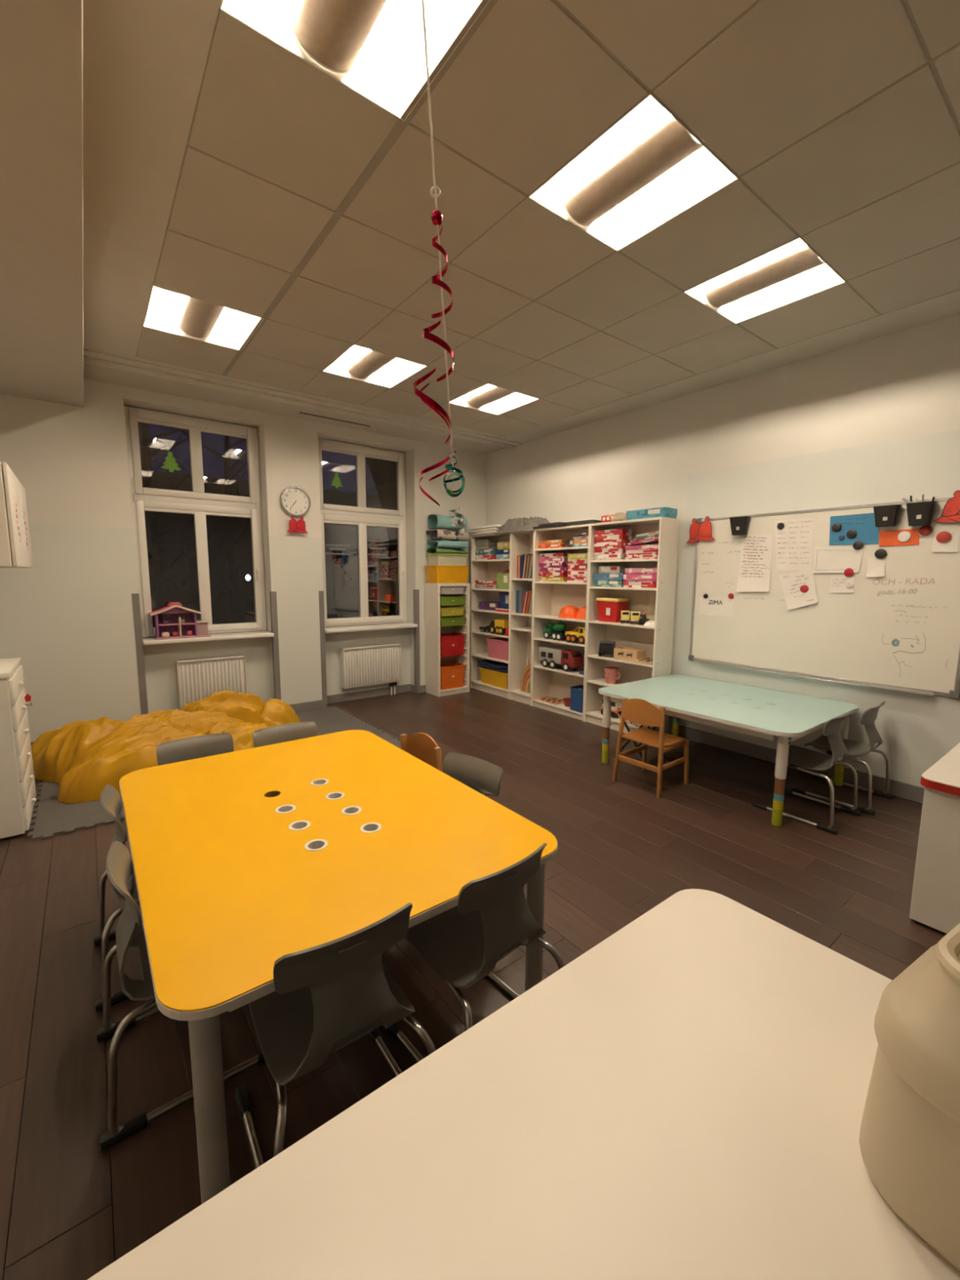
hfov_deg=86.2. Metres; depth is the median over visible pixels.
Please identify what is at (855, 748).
chair
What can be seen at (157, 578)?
bare tree
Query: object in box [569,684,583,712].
open box
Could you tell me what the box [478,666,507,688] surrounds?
tub
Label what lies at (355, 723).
foam mat
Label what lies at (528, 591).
picture book
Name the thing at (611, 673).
mug
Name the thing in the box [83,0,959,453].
ceiling
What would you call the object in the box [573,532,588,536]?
game box
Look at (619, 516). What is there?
crumpled bag
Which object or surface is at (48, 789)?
foam mat
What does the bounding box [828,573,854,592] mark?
paper note
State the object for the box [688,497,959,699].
whiteboard
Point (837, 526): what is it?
magnet
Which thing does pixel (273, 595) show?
trim
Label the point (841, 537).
magnet
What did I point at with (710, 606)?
paper note
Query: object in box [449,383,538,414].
ceiling light
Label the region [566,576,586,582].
game box
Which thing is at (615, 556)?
game box
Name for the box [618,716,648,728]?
box
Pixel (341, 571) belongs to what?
house
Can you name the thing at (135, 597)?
trim
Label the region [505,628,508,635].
block
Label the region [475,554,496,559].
game box
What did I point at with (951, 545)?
paper note
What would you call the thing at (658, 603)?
bookcase
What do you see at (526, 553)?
picture book
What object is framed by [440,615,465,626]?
tray
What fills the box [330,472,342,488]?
tree
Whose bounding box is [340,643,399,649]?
grille
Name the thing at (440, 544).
folded blanket
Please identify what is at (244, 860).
table
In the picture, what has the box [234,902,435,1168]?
chair
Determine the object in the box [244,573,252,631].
street lamp
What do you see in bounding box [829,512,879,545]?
sheet
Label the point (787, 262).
diffuser
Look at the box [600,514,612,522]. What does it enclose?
toy figure
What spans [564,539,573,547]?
game box
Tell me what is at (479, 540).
game box
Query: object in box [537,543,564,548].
game box
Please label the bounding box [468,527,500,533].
document tray
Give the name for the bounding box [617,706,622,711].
box
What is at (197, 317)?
diffuser
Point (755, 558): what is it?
paper note
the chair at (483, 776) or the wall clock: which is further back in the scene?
the wall clock
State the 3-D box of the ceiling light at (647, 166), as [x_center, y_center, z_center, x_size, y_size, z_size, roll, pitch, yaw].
[0.628,-1.933,2.131,0.598,0.101,0.598,-5,9,-37]
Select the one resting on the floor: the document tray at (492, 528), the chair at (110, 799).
the chair at (110, 799)
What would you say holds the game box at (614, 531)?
on the game box at (621, 537)
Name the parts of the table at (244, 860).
leg, leg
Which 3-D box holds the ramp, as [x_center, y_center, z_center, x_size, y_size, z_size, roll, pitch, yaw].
[1.599,-0.154,4.708,0.140,0.045,0.125,-5,9,-37]
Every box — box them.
[475,539,497,543]
[475,542,497,546]
[475,548,497,555]
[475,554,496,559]
[475,580,496,584]
[475,584,497,588]
[476,546,497,549]
[479,600,500,610]
[495,554,509,559]
[496,549,509,554]
[496,573,509,589]
[497,542,509,549]
[498,591,509,608]
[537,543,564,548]
[538,539,566,545]
[538,557,568,563]
[538,562,568,567]
[538,572,568,577]
[539,552,573,558]
[539,567,567,572]
[539,577,567,582]
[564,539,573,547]
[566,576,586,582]
[567,553,587,559]
[567,559,587,564]
[567,564,587,570]
[567,570,586,576]
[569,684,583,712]
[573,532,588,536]
[573,535,588,540]
[573,539,588,543]
[573,542,587,546]
[593,547,626,554]
[593,573,625,580]
[593,579,623,586]
[594,528,632,537]
[594,534,631,542]
[594,541,631,548]
[594,553,626,559]
[598,565,628,573]
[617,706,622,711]
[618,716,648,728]
[622,574,657,581]
[623,581,656,587]
[624,554,657,559]
[625,544,658,550]
[625,568,657,574]
[626,506,677,519]
[626,549,657,555]
[627,537,658,546]
[630,535,658,542]
[633,533,658,539]
[635,530,658,537]
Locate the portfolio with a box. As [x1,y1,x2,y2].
[533,519,600,528]
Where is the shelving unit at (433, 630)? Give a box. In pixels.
[425,582,470,696]
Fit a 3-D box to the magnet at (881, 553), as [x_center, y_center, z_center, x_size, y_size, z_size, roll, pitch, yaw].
[2.740,-0.591,3.509,0.010,0.068,0.067,-5,9,-37]
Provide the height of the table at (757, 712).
0.602 m
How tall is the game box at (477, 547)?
0.038 m
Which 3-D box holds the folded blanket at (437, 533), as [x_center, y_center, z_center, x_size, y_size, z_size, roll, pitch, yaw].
[-0.409,-1.317,6.397,0.491,0.142,0.295,-5,9,-37]
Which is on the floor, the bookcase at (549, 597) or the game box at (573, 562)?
the bookcase at (549, 597)
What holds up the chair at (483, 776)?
on the floor
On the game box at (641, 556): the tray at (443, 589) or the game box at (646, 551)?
the game box at (646, 551)
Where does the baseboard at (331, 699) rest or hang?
attached to the wall at (68, 617)
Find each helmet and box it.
[558,604,578,618]
[575,606,586,619]
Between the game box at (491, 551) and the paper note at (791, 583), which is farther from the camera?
the game box at (491, 551)
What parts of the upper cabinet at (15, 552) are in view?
door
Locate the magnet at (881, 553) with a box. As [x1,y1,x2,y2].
[874,548,886,558]
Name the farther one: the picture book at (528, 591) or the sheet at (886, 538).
the picture book at (528, 591)
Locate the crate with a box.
[613,646,645,661]
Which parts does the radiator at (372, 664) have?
panel, panel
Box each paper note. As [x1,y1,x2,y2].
[698,596,734,617]
[736,533,772,591]
[775,517,813,570]
[778,568,817,609]
[812,546,864,573]
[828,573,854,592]
[931,531,959,551]
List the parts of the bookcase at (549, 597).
panel, shelf, shelf, shelf, shelf, shelf, shelf, panel, panel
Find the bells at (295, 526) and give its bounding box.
[287,515,307,533]
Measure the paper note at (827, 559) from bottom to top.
0.199 m
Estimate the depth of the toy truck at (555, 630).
5.66 m
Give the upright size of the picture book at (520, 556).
0.266 m
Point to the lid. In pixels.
(427, 554)
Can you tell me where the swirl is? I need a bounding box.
[413,0,465,538]
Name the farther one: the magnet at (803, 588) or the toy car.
the toy car
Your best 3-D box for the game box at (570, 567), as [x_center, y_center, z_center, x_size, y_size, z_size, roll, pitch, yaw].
[1.073,-0.754,5.373,0.156,0.058,0.282,-5,9,-39]
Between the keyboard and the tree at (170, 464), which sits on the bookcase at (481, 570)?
the keyboard
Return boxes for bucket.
[595,597,629,622]
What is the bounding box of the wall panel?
[677,429,959,783]
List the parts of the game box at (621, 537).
title panel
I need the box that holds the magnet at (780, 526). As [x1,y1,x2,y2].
[777,522,784,528]
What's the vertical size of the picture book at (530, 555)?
0.264 m
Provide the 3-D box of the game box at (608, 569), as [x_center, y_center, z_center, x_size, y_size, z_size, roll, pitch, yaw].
[1.320,-0.695,5.076,0.141,0.069,0.255,-5,9,-37]
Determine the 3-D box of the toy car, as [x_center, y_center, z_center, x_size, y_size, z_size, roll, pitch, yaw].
[0.090,-0.147,6.676,0.109,0.090,0.222,-5,9,-37]
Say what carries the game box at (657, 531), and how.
on the game box at (657, 534)
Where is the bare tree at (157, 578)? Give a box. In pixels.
[137,422,253,637]
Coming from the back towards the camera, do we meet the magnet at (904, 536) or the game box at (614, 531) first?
the game box at (614, 531)
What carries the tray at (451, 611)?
in the shelving unit at (433, 630)
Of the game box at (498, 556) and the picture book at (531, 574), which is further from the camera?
the game box at (498, 556)
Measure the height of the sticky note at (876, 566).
0.139 m
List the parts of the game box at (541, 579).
lid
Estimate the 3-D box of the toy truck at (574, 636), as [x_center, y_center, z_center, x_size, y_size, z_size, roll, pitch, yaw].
[1.048,-0.056,5.428,0.149,0.174,0.286,-6,10,-41]
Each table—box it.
[87,888,959,1279]
[119,729,557,1204]
[598,674,858,826]
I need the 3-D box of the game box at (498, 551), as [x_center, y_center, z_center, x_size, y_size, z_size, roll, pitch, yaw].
[0.343,-1.085,6.328,0.156,0.060,0.260,-5,9,-36]
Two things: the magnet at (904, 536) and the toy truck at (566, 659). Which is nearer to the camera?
the magnet at (904, 536)
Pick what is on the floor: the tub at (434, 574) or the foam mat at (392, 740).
the foam mat at (392, 740)
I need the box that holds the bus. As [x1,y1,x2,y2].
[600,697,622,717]
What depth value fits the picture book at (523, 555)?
5.98 m
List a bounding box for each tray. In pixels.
[440,586,464,594]
[440,595,465,605]
[440,605,464,616]
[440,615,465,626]
[440,632,465,657]
[440,662,465,689]
[468,524,502,529]
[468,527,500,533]
[469,529,497,535]
[632,657,653,665]
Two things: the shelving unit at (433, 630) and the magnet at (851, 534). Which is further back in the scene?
the shelving unit at (433, 630)
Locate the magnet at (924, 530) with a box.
[918,525,932,535]
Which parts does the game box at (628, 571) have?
title panel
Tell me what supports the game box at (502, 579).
on the bookcase at (481, 570)
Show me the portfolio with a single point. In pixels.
(585, 522)
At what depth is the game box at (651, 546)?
4.69 m
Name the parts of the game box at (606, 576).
lid, title panel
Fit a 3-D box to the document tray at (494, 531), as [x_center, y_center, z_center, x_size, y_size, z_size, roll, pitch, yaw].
[0.116,-1.355,6.511,0.245,0.030,0.560,-5,9,-35]
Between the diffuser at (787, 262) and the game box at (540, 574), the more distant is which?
the game box at (540, 574)
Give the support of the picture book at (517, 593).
on the bookcase at (521, 627)
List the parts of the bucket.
lid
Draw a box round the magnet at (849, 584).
[845,582,853,587]
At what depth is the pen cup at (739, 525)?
4.19 m
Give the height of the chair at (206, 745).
0.679 m
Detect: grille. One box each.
[176,654,244,662]
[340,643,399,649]
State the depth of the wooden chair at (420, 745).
2.79 m
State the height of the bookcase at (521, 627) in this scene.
2.020 m
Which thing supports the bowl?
on the bookcase at (549, 597)
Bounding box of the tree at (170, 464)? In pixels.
[161,451,181,472]
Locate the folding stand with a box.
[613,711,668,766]
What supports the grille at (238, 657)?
attached to the radiator at (197, 679)
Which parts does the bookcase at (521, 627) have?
shelf, shelf, shelf, shelf, panel, panel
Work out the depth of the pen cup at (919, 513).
3.28 m
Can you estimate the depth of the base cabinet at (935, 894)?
2.17 m
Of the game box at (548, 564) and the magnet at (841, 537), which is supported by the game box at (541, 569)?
the game box at (548, 564)
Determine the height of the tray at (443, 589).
0.106 m
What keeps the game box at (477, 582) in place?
on the game box at (477, 586)
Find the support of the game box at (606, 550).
on the game box at (615, 556)
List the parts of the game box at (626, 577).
title panel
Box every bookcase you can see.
[470,532,511,698]
[508,529,534,706]
[531,524,590,721]
[583,516,679,733]
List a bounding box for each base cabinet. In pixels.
[0,657,36,839]
[909,742,959,934]
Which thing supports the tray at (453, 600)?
in the shelving unit at (433, 630)
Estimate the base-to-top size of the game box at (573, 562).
0.058 m
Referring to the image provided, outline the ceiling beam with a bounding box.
[0,0,83,406]
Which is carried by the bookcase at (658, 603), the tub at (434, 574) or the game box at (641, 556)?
the game box at (641, 556)
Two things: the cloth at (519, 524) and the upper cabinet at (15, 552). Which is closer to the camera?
the upper cabinet at (15, 552)
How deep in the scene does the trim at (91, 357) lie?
4.59 m
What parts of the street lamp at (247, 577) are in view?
globe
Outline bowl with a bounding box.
[562,697,570,706]
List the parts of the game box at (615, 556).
title panel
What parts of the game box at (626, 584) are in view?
title panel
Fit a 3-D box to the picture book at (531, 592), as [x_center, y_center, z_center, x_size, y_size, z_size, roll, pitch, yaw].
[0.638,-0.434,5.984,0.166,0.261,0.077,-5,9,-37]
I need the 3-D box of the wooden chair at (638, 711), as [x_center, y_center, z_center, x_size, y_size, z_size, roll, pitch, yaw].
[1.259,0.724,3.734,0.404,0.655,0.393,-5,9,-38]
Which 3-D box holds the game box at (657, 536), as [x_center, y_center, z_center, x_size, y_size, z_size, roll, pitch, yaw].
[1.557,-0.925,4.729,0.151,0.048,0.298,-5,9,-37]
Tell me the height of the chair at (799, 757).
0.679 m
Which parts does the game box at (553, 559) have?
title panel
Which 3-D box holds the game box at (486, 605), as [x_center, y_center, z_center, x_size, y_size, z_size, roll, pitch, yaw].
[0.171,-0.442,6.650,0.161,0.104,0.386,-5,9,-37]
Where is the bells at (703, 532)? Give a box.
[685,515,715,543]
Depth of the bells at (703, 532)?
4.50 m
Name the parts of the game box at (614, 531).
title panel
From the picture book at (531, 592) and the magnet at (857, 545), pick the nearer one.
the magnet at (857, 545)
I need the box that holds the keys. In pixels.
[23,693,32,706]
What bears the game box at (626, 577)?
on the game box at (626, 584)
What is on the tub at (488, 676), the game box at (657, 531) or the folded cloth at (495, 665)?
the folded cloth at (495, 665)
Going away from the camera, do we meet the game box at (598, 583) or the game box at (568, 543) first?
the game box at (598, 583)
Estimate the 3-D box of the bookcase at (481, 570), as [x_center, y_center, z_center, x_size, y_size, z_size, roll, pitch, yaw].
[0.227,-0.327,6.558,0.280,2.020,0.798,-5,9,-37]
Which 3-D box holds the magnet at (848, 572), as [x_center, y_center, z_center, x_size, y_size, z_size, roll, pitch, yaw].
[2.633,-0.483,3.662,0.010,0.062,0.061,-5,9,-37]
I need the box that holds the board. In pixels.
[534,695,563,704]
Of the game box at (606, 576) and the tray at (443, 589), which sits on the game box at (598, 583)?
the game box at (606, 576)
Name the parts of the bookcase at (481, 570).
panel, shelf, shelf, shelf, shelf, shelf, shelf, panel, panel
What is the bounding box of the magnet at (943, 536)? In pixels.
[936,531,951,542]
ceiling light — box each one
[142,284,264,351]
[219,0,490,120]
[322,343,426,387]
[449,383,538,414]
[528,93,737,251]
[684,236,844,323]
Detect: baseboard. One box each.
[31,678,470,746]
[678,724,924,803]
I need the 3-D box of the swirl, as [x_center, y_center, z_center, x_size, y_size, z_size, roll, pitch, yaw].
[-0.140,-1.043,1.397,0.131,1.494,0.257,4,8,26]
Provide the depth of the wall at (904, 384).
4.28 m
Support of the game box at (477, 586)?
on the bookcase at (481, 570)
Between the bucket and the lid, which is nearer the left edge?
the lid
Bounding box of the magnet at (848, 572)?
[844,568,853,577]
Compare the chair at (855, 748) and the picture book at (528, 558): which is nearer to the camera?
the chair at (855, 748)
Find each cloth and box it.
[477,659,508,672]
[494,516,549,533]
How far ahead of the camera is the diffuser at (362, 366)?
4.01 m
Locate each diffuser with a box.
[177,296,224,338]
[288,0,386,73]
[346,350,395,379]
[465,386,515,408]
[562,115,703,226]
[705,244,825,308]
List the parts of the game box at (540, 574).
lid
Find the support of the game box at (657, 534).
on the game box at (657, 536)
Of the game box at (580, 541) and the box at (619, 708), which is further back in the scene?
the game box at (580, 541)
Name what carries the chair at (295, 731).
on the floor
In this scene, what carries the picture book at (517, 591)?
on the bookcase at (521, 627)
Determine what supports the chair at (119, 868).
on the floor
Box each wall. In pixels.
[0,377,486,742]
[485,313,959,787]
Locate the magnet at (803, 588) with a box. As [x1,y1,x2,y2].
[800,585,808,592]
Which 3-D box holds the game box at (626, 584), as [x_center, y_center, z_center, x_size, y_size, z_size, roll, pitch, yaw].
[1.529,-0.519,4.784,0.156,0.059,0.349,-5,9,-37]
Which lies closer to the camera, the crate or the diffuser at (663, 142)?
the diffuser at (663, 142)
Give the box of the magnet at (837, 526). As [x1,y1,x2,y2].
[831,523,841,531]
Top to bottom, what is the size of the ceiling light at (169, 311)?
0.101 m
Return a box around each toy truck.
[489,618,508,635]
[538,645,582,671]
[542,622,566,640]
[564,626,585,644]
[598,640,615,657]
[619,610,630,623]
[629,611,639,624]
[638,612,649,625]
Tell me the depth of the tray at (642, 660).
4.75 m
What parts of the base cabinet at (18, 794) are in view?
drawer, drawer, drawer, drawer, drawer, drawer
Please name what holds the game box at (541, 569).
on the game box at (540, 574)
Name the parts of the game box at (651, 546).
title panel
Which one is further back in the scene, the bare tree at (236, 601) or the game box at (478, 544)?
the bare tree at (236, 601)
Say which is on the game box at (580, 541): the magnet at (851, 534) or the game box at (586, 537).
the game box at (586, 537)
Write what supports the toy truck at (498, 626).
on the bookcase at (481, 570)
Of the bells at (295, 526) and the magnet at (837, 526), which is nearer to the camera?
the magnet at (837, 526)
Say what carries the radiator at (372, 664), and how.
attached to the wall at (68, 617)
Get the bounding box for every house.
[141,471,395,638]
[148,601,211,639]
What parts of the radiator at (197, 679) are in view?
panel, panel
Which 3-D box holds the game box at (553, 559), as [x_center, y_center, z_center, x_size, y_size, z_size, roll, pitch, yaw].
[0.838,-0.878,5.662,0.156,0.050,0.369,-5,9,-38]
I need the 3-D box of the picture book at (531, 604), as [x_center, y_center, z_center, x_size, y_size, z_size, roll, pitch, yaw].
[0.658,-0.428,5.970,0.180,0.252,0.076,-5,9,-37]
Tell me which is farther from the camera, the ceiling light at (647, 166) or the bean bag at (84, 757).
the bean bag at (84, 757)
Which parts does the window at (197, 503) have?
blind rail, sash, blind rail, sash, sill, handle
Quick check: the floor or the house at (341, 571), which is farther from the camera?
the house at (341, 571)
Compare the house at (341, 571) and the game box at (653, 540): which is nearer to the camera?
the game box at (653, 540)
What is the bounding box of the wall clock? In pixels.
[279,485,311,517]
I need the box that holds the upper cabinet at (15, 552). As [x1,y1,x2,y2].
[0,461,33,568]
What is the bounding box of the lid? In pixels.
[426,553,468,555]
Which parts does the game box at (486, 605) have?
title panel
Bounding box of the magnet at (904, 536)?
[897,531,911,542]
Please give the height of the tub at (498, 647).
0.243 m
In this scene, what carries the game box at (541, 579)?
on the bookcase at (549, 597)
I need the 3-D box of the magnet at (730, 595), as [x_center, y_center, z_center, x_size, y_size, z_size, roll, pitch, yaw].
[2.124,-0.373,4.344,0.010,0.046,0.046,-5,9,-37]
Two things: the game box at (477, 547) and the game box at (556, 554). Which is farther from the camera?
the game box at (477, 547)
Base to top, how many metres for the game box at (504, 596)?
0.234 m
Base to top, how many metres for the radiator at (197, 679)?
0.664 m
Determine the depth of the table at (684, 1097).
0.69 m
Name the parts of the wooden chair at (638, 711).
leg, backrest, leg, seat, leg, rail, leg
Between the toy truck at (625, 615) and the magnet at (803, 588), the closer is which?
the magnet at (803, 588)
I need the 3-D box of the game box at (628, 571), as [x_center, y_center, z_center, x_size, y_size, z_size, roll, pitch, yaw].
[1.536,-0.637,4.762,0.156,0.059,0.344,-5,9,-37]
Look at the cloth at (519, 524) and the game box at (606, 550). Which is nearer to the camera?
the game box at (606, 550)
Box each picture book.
[515,590,519,613]
[516,555,518,578]
[517,592,519,613]
[518,553,523,578]
[518,589,527,613]
[519,555,522,578]
[520,554,524,578]
[520,589,532,613]
[521,592,525,613]
[522,554,526,578]
[523,591,528,613]
[524,553,533,578]
[524,591,528,613]
[525,555,529,578]
[525,591,532,613]
[526,555,533,578]
[527,591,532,613]
[528,555,533,578]
[528,594,532,613]
[529,556,533,578]
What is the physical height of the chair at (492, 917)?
0.679 m
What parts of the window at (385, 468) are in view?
blind rail, sash, blind rail, sash, sill, pane, pane, handle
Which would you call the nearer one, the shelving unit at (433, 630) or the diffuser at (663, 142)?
the diffuser at (663, 142)
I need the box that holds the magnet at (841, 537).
[838,534,844,540]
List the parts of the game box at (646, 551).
title panel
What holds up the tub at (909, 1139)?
on the table at (684, 1097)
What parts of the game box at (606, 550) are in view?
title panel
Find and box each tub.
[424,555,469,583]
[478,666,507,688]
[486,636,508,660]
[858,923,959,1271]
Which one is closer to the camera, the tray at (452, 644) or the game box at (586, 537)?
the game box at (586, 537)
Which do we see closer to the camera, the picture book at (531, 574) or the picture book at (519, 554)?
the picture book at (531, 574)
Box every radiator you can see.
[175,654,246,710]
[340,643,400,695]
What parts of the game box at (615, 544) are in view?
title panel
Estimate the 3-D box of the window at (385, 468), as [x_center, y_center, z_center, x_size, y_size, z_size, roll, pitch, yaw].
[-1.340,-1.198,6.055,1.168,2.147,0.360,-5,9,-37]
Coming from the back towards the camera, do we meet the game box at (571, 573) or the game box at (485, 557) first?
the game box at (485, 557)
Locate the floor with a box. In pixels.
[0,685,946,1279]
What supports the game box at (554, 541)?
on the game box at (557, 545)
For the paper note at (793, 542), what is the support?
attached to the whiteboard
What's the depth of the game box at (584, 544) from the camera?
5.29 m
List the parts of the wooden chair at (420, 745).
leg, leg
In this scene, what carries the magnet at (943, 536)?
attached to the whiteboard
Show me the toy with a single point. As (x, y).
(526, 679)
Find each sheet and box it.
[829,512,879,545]
[879,528,919,546]
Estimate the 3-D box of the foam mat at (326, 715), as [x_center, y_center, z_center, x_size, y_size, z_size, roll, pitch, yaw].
[-1.716,0.817,5.424,0.664,0.012,0.664,-5,9,-37]
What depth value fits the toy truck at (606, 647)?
5.07 m
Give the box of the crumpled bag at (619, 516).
[610,512,626,521]
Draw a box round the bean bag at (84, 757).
[31,689,300,803]
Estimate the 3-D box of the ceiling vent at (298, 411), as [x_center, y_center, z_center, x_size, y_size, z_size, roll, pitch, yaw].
[-1.498,-2.299,5.344,0.800,0.008,0.044,-5,9,-37]
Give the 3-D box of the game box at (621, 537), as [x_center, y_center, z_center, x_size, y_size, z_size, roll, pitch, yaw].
[1.306,-0.990,5.037,0.156,0.057,0.333,-5,9,-38]
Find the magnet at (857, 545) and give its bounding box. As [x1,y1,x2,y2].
[853,541,863,550]
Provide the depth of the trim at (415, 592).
6.48 m
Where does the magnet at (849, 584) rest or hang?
attached to the whiteboard
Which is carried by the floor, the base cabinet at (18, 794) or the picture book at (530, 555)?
the base cabinet at (18, 794)
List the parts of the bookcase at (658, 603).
panel, shelf, shelf, shelf, shelf, shelf, shelf, panel, panel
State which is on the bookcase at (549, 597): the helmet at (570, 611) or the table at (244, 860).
the helmet at (570, 611)
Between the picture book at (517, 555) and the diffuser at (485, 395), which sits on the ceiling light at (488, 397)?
the diffuser at (485, 395)
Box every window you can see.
[124,405,274,644]
[318,438,417,633]
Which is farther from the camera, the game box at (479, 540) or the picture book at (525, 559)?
the game box at (479, 540)
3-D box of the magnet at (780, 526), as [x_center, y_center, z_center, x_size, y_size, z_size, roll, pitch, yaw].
[2.341,-0.888,3.997,0.010,0.052,0.052,-5,9,-37]
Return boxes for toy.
[520,658,530,693]
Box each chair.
[93,784,142,1011]
[96,840,265,1151]
[155,732,233,765]
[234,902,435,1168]
[252,720,317,747]
[386,842,564,1062]
[400,732,442,772]
[442,751,503,796]
[612,697,690,798]
[751,710,861,834]
[791,701,893,815]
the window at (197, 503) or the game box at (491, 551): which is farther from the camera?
the game box at (491, 551)
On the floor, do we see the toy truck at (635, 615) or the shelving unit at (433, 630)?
the shelving unit at (433, 630)
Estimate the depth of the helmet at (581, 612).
5.35 m
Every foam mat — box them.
[27,795,124,839]
[35,779,59,800]
[294,706,357,725]
[316,718,383,735]
[373,732,400,748]
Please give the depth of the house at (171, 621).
4.93 m
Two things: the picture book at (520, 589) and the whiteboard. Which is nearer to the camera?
the whiteboard
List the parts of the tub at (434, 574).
storage tub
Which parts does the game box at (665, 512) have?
title panel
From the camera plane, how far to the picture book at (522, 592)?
6.05 m
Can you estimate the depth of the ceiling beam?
1.90 m
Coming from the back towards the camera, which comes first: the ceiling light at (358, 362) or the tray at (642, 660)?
the tray at (642, 660)
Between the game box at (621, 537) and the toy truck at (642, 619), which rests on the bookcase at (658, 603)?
the toy truck at (642, 619)
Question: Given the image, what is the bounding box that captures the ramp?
[644,620,654,626]
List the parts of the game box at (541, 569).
lid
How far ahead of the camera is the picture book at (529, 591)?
5.95 m
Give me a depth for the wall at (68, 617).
4.57 m
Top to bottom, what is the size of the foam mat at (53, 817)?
0.012 m
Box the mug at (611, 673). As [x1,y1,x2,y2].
[604,666,620,684]
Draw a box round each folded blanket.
[426,528,468,541]
[426,539,468,548]
[426,547,469,554]
[427,514,467,530]
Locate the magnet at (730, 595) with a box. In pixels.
[728,593,733,598]
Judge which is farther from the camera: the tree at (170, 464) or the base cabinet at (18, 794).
the tree at (170, 464)
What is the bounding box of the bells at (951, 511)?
[932,489,959,523]
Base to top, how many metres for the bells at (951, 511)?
0.233 m
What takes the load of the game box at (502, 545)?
on the game box at (498, 551)
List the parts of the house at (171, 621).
roof trim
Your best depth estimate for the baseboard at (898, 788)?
4.17 m
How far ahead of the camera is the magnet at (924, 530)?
3.31 m
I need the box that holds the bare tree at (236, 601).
[155,429,251,633]
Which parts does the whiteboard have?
frame corner, frame rail, frame corner, frame rail, frame rail, frame corner, frame rail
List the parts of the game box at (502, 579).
title panel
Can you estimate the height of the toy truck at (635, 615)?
0.121 m
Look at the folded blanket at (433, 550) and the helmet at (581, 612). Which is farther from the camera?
the folded blanket at (433, 550)
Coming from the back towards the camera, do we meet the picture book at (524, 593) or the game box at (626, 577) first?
the picture book at (524, 593)
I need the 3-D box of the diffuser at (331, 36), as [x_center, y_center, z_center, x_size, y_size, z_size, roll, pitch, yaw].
[-0.325,-1.837,1.407,0.213,0.076,0.576,-5,9,-37]
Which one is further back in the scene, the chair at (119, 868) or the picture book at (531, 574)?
the picture book at (531, 574)
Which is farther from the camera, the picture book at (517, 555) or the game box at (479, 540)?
the game box at (479, 540)
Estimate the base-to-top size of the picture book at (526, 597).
0.256 m
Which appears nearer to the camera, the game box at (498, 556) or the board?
the board
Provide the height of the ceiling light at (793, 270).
0.101 m
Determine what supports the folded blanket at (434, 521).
on the folded blanket at (437, 533)
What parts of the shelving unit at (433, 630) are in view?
panel, panel, panel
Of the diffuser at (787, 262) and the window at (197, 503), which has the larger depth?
the window at (197, 503)
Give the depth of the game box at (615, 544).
4.95 m
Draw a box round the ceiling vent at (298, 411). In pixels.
[297,410,372,426]
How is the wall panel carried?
attached to the wall at (904, 384)
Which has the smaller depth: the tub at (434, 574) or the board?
the board
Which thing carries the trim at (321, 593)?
attached to the wall at (68, 617)
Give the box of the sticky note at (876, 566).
[866,556,885,577]
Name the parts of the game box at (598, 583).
title panel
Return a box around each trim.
[83,348,521,448]
[131,593,148,715]
[269,591,280,699]
[318,591,327,706]
[413,589,420,693]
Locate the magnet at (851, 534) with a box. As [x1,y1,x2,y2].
[846,529,857,538]
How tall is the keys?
0.083 m
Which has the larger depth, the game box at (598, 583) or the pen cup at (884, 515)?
the game box at (598, 583)
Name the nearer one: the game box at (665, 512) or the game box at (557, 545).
the game box at (665, 512)
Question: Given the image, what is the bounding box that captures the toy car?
[479,625,489,632]
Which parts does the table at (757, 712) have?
leg, leg, leg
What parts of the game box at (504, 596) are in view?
title panel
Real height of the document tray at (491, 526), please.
0.030 m
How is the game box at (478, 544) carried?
on the game box at (477, 547)
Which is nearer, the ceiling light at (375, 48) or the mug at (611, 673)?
the ceiling light at (375, 48)
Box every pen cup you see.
[729,515,750,535]
[873,504,902,527]
[902,494,937,526]

